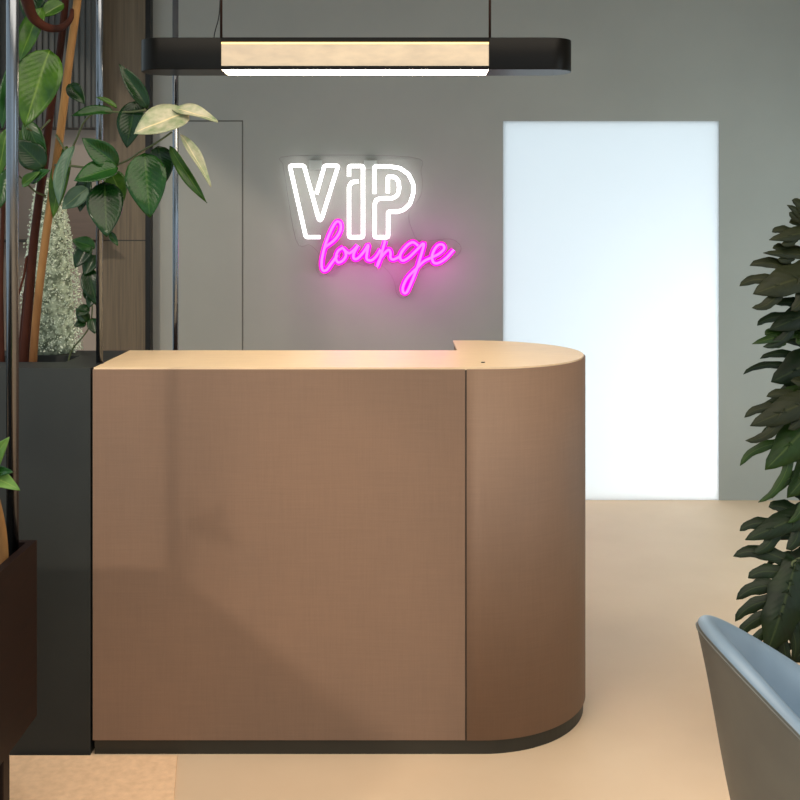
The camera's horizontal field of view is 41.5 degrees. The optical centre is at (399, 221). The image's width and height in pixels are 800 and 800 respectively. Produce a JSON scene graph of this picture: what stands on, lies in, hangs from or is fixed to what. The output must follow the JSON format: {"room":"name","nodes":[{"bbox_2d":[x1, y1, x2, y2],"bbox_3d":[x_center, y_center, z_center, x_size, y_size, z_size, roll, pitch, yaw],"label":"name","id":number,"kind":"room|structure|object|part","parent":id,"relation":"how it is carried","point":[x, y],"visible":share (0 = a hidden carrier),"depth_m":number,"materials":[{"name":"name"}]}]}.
{"room":"lounge reception area","nodes":[
{"label":"lounge reception area","id":0,"kind":"room"},
{"bbox_2d":[91,500,799,799],"bbox_3d":[0.250,1.565,2.225,5.100,0.100,7.450,0,0,0],"label":"floor","id":1,"kind":"structure","parent":0,"point":[646,729],"depth_m":3.29,"materials":[{"name":"paint"}]},
{"bbox_2d":[0,351,126,754],"bbox_3d":[-1.415,0.965,3.205,1.070,1.100,0.410,0,0,0],"label":"planter","id":2,"kind":"object","parent":1,"relation":"on","point":[56,392],"visible":0.59,"depth_m":3.00,"materials":[{"name":"metal"}]},
{"bbox_2d":[19,178,82,354],"bbox_3d":[-1.107,0.138,3.347,0.212,0.557,0.169,0,0,0],"label":"plant","id":3,"kind":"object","parent":2,"relation":"on","point":[57,331],"depth_m":3.31,"materials":[{"name":"plant"}]},
{"bbox_2d":[68,236,95,360],"bbox_3d":[-0.960,0.256,3.185,0.129,0.427,0.051,0,0,21],"label":"leaf plant","id":4,"kind":"object","parent":2,"relation":"on","point":[82,255],"visible":0.86,"depth_m":3.17,"materials":[{"name":"plant"}]},
{"bbox_3d":[-0.973,0.256,3.209,0.088,0.427,0.009,0,0,17],"label":"stem","id":5,"kind":"part","parent":4,"relation":"part of","materials":[{"name":"green plant"}]},
{"bbox_2d":[95,0,103,363],"bbox_3d":[-0.879,-0.535,3.090,0.023,1.900,0.023,0,0,0],"label":"steel pole","id":6,"kind":"object","parent":2,"relation":"on","point":[99,3],"visible":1,"depth_m":3.08,"materials":[{"name":"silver metal"}]},
{"bbox_2d":[0,0,217,361],"bbox_3d":[-0.895,-0.215,2.970,0.763,1.367,0.276,0,0,23],"label":"rubber plant","id":7,"kind":"object","parent":2,"relation":"on","point":[146,176],"visible":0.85,"depth_m":3.00,"materials":[{"name":"green plant"}]},
{"bbox_2d":[10,755,176,799],"bbox_3d":[-1.270,1.512,2.445,1.660,0.006,1.090,0,0,0],"label":"rug","id":8,"kind":"object","parent":1,"relation":"on","point":[32,777],"visible":1,"depth_m":2.87,"materials":[{"name":"beige carpet"}]},
{"bbox_2d":[0,540,36,799],"bbox_3d":[-1.172,1.146,2.050,0.556,0.726,1.100,0,0,0],"label":"raised planter","id":9,"kind":"object","parent":8,"relation":"on","point":[18,572],"visible":1,"depth_m":2.46,"materials":[{"name":"brown wood"}]},
{"bbox_3d":[-0.934,1.362,2.451,0.042,0.294,0.042,0,0,0],"label":"leg","id":10,"kind":"part","parent":9,"relation":"part of","materials":[{"name":"brown wood"}]},
{"bbox_2d":[0,437,19,563],"bbox_3d":[-0.939,0.633,2.429,0.180,0.361,0.146,0,0,0],"label":"young plant","id":11,"kind":"object","parent":9,"relation":"on","point":[6,481],"visible":0.94,"depth_m":2.38,"materials":[{"name":"green plant"}]},
{"bbox_3d":[-0.943,0.698,2.467,0.025,0.232,0.073,0,0,17],"label":"stem","id":12,"kind":"part","parent":11,"relation":"part of","materials":[{"name":"beige plant"}]},
{"bbox_2d":[6,0,18,556],"bbox_3d":[-0.934,-0.335,2.545,0.033,2.300,0.033,0,0,0],"label":"steel pole","id":13,"kind":"object","parent":9,"relation":"on","point":[12,6],"visible":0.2,"depth_m":2.53,"materials":[{"name":"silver metal"}]},
{"bbox_2d":[103,0,152,350],"bbox_3d":[-1.472,0.015,5.715,0.256,3.000,0.060,0,0,0],"label":"wall","id":14,"kind":"structure","parent":1,"relation":"on","point":[127,266],"depth_m":5.69,"materials":[{"name":"brown wood"}]},
{"bbox_3d":[-1.486,-0.694,5.718,0.229,1.582,0.055,0,0,0],"label":"veneer panel","id":15,"kind":"part","parent":14,"relation":"part of","materials":[{"name":"brown wood"}]},
{"bbox_3d":[-1.486,0.809,5.718,0.229,1.412,0.055,0,0,0],"label":"veneer panel","id":16,"kind":"part","parent":14,"relation":"part of","materials":[{"name":"brown wood"}]},
{"bbox_2d":[172,0,178,349],"bbox_3d":[-0.757,0.015,3.560,0.023,3.000,0.023,0,0,0],"label":"steel pole","id":17,"kind":"object","parent":1,"relation":"on","point":[175,3],"visible":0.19,"depth_m":3.55,"materials":[{"name":"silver metal"}]},
{"bbox_2d":[93,340,584,753],"bbox_3d":[-0.145,0.964,3.350,1.457,1.103,0.700,0,0,0],"label":"reception desk","id":18,"kind":"object","parent":1,"relation":"on","point":[295,551],"depth_m":3.00,"materials":[{"name":"brown wood"}]},
{"bbox_3d":[-0.344,0.946,3.205,1.059,1.054,0.410,0,0,0],"label":"panel","id":19,"kind":"part","parent":18,"relation":"part of","materials":[{"name":"orange metal"}]},
{"bbox_2d":[94,340,583,369],"bbox_3d":[-0.147,0.417,3.350,1.450,0.007,0.690,0,0,0],"label":"countertop","id":20,"kind":"structure","parent":18,"relation":"on","point":[468,354],"depth_m":3.20,"materials":[{"name":"beige wood"}]},
{"bbox_3d":[0.386,0.946,3.350,0.394,1.054,0.700,0,0,0],"label":"curved panel","id":21,"kind":"part","parent":18,"relation":"part of","materials":[{"name":"brown wood"}]},
{"bbox_2d":[696,615,799,799],"bbox_3d":[0.848,1.142,1.997,0.552,0.749,0.611,0,0,-5],"label":"tub chair","id":22,"kind":"object","parent":1,"relation":"on","point":[754,687],"visible":1,"depth_m":1.91,"materials":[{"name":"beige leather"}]},
{"bbox_2d":[733,198,799,662],"bbox_3d":[1.260,0.626,2.940,0.798,1.778,0.340,0,0,-6],"label":"leaf plant","id":23,"kind":"object","parent":1,"relation":"on","point":[779,616],"visible":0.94,"depth_m":2.83,"materials":[{"name":"green plant"}]},
{"bbox_2d":[153,0,799,499],"bbox_3d":[0.250,0.015,5.765,5.100,3.000,0.030,0,0,0],"label":"wall","id":24,"kind":"structure","parent":0,"point":[735,64],"depth_m":5.75,"materials":[{"name":"grey paint"}]},
{"bbox_2d":[0,130,95,350],"bbox_3d":[-1.899,0.015,5.728,0.593,3.000,0.035,0,0,0],"label":"lining","id":25,"kind":"object","parent":24,"relation":"attached to","point":[80,157],"visible":0.02,"depth_m":5.71,"materials":[{"name":"beige paint"}]},
{"bbox_2d":[0,0,95,129],"bbox_3d":[-1.899,-0.990,5.625,0.592,0.991,0.150,0,0,0],"label":"panel","id":26,"kind":"object","parent":25,"relation":"attached to","point":[84,62],"visible":0.41,"depth_m":5.55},
{"bbox_2d":[4,239,103,241],"bbox_3d":[-1.899,0.099,5.605,0.593,0.012,0.210,0,0,0],"label":"shelf","id":27,"kind":"object","parent":25,"relation":"attached to","point":[20,240],"visible":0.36,"depth_m":5.50,"materials":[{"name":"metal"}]},
{"bbox_2d":[61,196,95,239],"bbox_3d":[-1.708,-0.022,5.615,0.210,0.231,0.030,0,0,0],"label":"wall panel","id":28,"kind":"object","parent":27,"relation":"on","point":[81,223],"visible":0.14,"depth_m":5.60,"materials":[{"name":"brown wood"}]},
{"bbox_2d":[153,122,241,349],"bbox_3d":[-1.361,0.484,5.748,1.001,2.061,0.003,0,0,0],"label":"door","id":29,"kind":"structure","parent":24,"relation":"in","point":[210,233],"depth_m":5.75,"materials":[{"name":"grey paint"}]},
{"bbox_2d":[188,120,242,349],"bbox_3d":[-1.358,0.480,5.748,1.006,2.069,0.004,0,0,0],"label":"trim","id":30,"kind":"structure","parent":24,"relation":"attached to","point":[189,120],"depth_m":5.75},
{"bbox_2d":[279,155,460,297],"bbox_3d":[-0.162,0.025,5.714,0.990,0.778,0.068,0,0,0],"label":"sign","id":31,"kind":"object","parent":24,"relation":"attached to","point":[408,281],"visible":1,"depth_m":5.69,"materials":[{"name":"white"}]},
{"bbox_2d":[503,121,718,499],"bbox_3d":[1.149,0.482,5.758,1.176,2.065,0.009,0,0,0],"label":"door","id":32,"kind":"structure","parent":24,"relation":"in","point":[611,228],"depth_m":5.75,"materials":[{"name":"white glass"}]},
{"bbox_3d":[0.250,-1.535,2.225,5.100,0.100,7.450,0,0,0],"label":"ceiling","id":33,"kind":"structure","parent":0,"visible":0},
{"bbox_2d":[141,0,570,75],"bbox_3d":[-0.139,-0.981,3.373,1.370,1.008,0.145,0,0,0],"label":"pendant light","id":34,"kind":"object","parent":33,"relation":"hanging from","point":[164,56],"visible":1,"depth_m":3.30,"materials":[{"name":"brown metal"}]},
{"bbox_3d":[-0.571,-1.031,3.373,0.008,0.908,0.008,0,0,0],"label":"suspension rod","id":35,"kind":"part","parent":34,"relation":"part of","materials":[{"name":"brown metal"}]},
{"bbox_3d":[-0.141,-0.527,3.373,0.837,0.100,0.145,0,0,0],"label":"frame","id":36,"kind":"part","parent":34,"relation":"part of","materials":[{"name":"brown metal"}]},
{"bbox_3d":[-0.141,-0.522,3.307,0.837,0.069,0.006,0,0,0],"label":"alabaster panel","id":37,"kind":"part","parent":34,"relation":"part of","materials":[{"name":"beige stone"}]},
{"bbox_2d":[223,70,487,74],"bbox_3d":[-0.141,-0.480,3.373,0.837,0.005,0.133,0,0,0],"label":"diffuser","id":38,"kind":"object","parent":34,"relation":"attached to","point":[225,72],"depth_m":3.38,"materials":[{"name":"beige plastic"}]},
{"bbox_3d":[0.287,-1.031,3.373,0.008,0.908,0.008,0,0,0],"label":"suspension rod","id":39,"kind":"part","parent":34,"relation":"part of","materials":[{"name":"brown metal"}]}
]}

